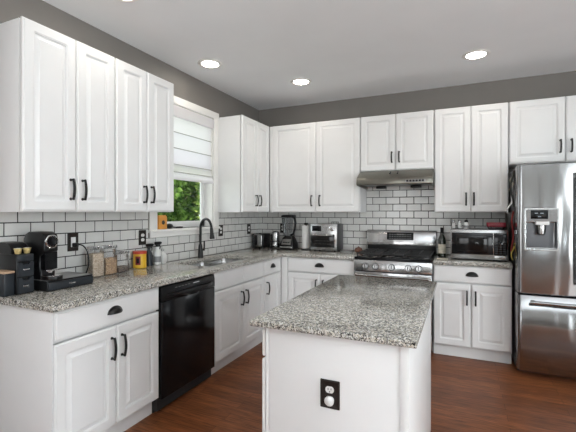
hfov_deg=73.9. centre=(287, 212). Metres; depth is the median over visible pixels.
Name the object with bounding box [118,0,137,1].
recessed light
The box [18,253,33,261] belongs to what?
tray
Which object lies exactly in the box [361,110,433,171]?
upper cabinet
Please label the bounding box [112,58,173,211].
upper cabinet
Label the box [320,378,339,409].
wall outlet
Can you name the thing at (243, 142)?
upper cabinet
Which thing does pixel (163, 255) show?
soap bottle
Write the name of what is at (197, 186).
leafy tree
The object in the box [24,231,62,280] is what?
coffee machine
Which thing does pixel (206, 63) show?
recessed light
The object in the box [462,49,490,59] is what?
recessed light
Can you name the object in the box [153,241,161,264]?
spray bottle
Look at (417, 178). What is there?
range hood
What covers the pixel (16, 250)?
capsule
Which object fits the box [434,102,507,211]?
upper cabinet
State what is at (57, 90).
upper cabinet
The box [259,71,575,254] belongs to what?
wall
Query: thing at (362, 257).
cooktop
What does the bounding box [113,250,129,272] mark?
canister
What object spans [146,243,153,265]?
spray bottle
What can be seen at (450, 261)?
countertop
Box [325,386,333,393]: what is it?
receptacle
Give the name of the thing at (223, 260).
sink
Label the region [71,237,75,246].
receptacle
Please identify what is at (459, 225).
spice jar
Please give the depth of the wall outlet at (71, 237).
2.66 m
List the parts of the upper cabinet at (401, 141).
door, door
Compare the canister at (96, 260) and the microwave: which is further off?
the microwave
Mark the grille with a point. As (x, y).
(43, 274)
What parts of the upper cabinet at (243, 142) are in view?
door, door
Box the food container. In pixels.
[486,222,505,228]
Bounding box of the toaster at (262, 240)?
[252,233,269,248]
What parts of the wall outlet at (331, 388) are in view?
outlet cover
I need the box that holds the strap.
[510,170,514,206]
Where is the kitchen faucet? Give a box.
[197,218,214,257]
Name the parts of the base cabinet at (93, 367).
panel, door, drawer, handle, cup pull, handle, door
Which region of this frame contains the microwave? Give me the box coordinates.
[450,228,508,260]
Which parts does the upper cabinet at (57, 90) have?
door, handle, handle, door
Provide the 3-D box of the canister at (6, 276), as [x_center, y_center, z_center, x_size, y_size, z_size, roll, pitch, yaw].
[-1.564,0.385,2.100,0.120,0.135,0.058,0,0,24]
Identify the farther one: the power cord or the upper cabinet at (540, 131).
the upper cabinet at (540, 131)
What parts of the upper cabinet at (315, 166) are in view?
door, door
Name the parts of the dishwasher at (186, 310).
control panel, handle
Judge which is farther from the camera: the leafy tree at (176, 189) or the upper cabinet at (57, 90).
the leafy tree at (176, 189)
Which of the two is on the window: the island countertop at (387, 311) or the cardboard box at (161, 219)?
the cardboard box at (161, 219)
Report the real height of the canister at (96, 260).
0.216 m
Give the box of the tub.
[133,250,146,268]
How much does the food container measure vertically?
0.065 m
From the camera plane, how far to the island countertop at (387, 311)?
1.76 m
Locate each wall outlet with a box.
[67,233,77,251]
[139,230,145,244]
[218,225,222,235]
[247,224,250,233]
[280,223,285,232]
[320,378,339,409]
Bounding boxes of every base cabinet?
[0,287,158,431]
[211,261,263,374]
[258,257,280,343]
[281,257,354,303]
[433,264,511,363]
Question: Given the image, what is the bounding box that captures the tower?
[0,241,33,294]
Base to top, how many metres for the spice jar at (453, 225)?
0.090 m
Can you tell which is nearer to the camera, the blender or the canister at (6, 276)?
the canister at (6, 276)
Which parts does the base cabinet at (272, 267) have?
drawer, door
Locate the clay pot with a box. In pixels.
[354,246,361,252]
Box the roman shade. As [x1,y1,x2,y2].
[174,105,213,183]
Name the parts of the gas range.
handle, knob panel, oven door, control panel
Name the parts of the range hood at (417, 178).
filter panel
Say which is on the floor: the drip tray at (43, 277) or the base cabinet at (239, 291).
the base cabinet at (239, 291)
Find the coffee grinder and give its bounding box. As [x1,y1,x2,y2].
[271,231,279,248]
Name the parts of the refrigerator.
dispenser panel, dispenser frame, freezer drawer, door, handle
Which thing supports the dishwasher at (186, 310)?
on the floor
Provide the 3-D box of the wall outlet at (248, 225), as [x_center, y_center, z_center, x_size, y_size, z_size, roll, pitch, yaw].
[-0.498,0.208,4.892,0.008,0.126,0.082,0,0,24]
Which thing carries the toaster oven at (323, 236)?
on the countertop at (105, 287)
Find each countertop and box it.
[0,247,359,312]
[250,275,436,348]
[433,254,512,267]
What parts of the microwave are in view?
door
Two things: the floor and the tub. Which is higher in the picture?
the tub
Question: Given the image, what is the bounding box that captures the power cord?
[72,243,88,272]
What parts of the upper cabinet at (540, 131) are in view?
door, handle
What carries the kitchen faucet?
on the countertop at (105, 287)
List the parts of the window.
sash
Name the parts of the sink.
bowl, bowl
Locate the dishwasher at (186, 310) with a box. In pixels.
[152,274,214,412]
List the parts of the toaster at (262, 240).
panel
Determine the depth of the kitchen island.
1.53 m
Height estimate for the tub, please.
0.138 m
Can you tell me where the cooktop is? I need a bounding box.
[355,253,435,261]
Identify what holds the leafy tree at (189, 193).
on the ground
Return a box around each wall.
[0,0,258,272]
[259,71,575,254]
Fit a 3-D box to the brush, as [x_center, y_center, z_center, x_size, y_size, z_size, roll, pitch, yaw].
[-1.083,0.125,3.637,0.049,0.049,0.220,0,0,24]
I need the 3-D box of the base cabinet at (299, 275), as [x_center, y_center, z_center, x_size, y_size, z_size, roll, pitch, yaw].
[0.427,0.930,4.416,0.842,0.873,0.667,0,0,24]
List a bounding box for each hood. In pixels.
[356,169,433,189]
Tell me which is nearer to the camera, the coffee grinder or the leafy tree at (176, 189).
the coffee grinder
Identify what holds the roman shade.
attached to the window
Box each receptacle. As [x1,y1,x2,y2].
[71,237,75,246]
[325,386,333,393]
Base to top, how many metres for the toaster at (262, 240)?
0.191 m
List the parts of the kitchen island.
drawer, door, corner post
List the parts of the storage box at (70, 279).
drawer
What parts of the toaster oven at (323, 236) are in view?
handle, door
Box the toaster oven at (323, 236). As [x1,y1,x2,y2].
[310,223,342,251]
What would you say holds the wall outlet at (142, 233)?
attached to the wall at (121, 229)
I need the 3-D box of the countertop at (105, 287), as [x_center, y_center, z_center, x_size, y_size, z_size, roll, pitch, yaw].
[-0.397,0.473,3.342,1.465,0.038,3.296,0,0,24]
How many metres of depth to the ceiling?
3.07 m
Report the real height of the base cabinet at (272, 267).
0.873 m
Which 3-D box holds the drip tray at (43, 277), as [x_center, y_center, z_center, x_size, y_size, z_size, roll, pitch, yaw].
[-1.369,0.378,2.236,0.094,0.024,0.094,0,0,24]
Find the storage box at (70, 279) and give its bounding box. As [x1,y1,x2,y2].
[34,272,92,291]
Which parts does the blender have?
control panel, lid, motor, handle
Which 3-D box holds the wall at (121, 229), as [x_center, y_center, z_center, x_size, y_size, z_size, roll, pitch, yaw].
[-2.002,-0.006,1.770,0.169,2.747,7.800,0,0,24]
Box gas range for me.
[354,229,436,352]
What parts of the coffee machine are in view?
panel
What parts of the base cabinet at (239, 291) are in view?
drawer, door, door, drawer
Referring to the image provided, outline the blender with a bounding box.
[280,215,297,249]
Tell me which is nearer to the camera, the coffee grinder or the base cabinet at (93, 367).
the base cabinet at (93, 367)
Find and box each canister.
[0,269,14,296]
[87,246,103,277]
[102,245,116,274]
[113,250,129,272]
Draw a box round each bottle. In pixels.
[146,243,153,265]
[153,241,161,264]
[161,249,165,263]
[438,227,445,256]
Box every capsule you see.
[14,248,22,253]
[23,247,30,252]
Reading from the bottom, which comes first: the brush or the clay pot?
the clay pot
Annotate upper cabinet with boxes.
[0,16,114,211]
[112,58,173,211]
[218,115,268,211]
[270,118,365,211]
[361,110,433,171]
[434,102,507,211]
[508,95,575,167]
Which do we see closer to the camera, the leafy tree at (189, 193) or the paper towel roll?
the paper towel roll
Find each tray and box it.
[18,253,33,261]
[41,275,62,280]
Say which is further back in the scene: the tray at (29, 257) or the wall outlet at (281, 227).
the wall outlet at (281, 227)
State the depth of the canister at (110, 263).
2.81 m
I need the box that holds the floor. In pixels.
[124,342,575,431]
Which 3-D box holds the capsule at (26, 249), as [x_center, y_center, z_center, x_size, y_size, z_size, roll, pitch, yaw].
[-1.482,0.213,2.174,0.043,0.034,0.043,0,0,24]
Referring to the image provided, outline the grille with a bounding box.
[42,273,61,276]
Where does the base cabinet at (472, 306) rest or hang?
on the floor
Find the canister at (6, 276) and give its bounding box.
[0,269,14,296]
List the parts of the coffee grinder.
domed lid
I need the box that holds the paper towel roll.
[302,226,309,248]
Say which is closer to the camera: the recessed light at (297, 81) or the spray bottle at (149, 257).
the spray bottle at (149, 257)
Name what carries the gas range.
on the floor
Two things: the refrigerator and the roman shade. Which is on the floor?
the refrigerator
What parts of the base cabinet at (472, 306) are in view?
door, handle, cup pull, drawer, handle, door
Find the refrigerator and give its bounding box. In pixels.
[507,162,575,378]
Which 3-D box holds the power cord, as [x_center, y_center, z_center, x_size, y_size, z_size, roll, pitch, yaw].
[-1.493,0.331,2.615,0.228,0.243,0.092,0,0,-45]
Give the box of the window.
[148,96,219,237]
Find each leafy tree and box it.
[157,179,185,221]
[160,180,199,220]
[193,182,199,220]
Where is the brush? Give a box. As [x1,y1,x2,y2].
[167,224,182,228]
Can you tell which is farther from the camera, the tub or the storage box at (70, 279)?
the tub
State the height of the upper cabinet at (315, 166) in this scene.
1.056 m
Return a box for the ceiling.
[43,0,575,109]
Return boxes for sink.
[191,258,242,266]
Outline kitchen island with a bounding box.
[262,305,430,431]
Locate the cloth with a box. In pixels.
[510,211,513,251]
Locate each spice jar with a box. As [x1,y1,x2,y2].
[451,220,455,227]
[457,220,461,228]
[464,220,468,228]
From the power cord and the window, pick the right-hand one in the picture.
the window
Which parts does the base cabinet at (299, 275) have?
door, cup pull, drawer, door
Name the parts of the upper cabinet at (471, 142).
door, door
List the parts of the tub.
lid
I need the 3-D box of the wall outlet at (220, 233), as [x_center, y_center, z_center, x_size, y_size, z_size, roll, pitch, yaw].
[-0.757,0.201,4.318,0.008,0.126,0.082,0,0,24]
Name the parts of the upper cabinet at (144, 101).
door, handle, handle, door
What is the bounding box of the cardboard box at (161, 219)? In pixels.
[157,215,166,228]
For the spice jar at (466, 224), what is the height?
0.090 m
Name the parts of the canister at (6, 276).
lid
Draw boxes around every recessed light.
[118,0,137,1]
[197,59,222,68]
[290,78,311,84]
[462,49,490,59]

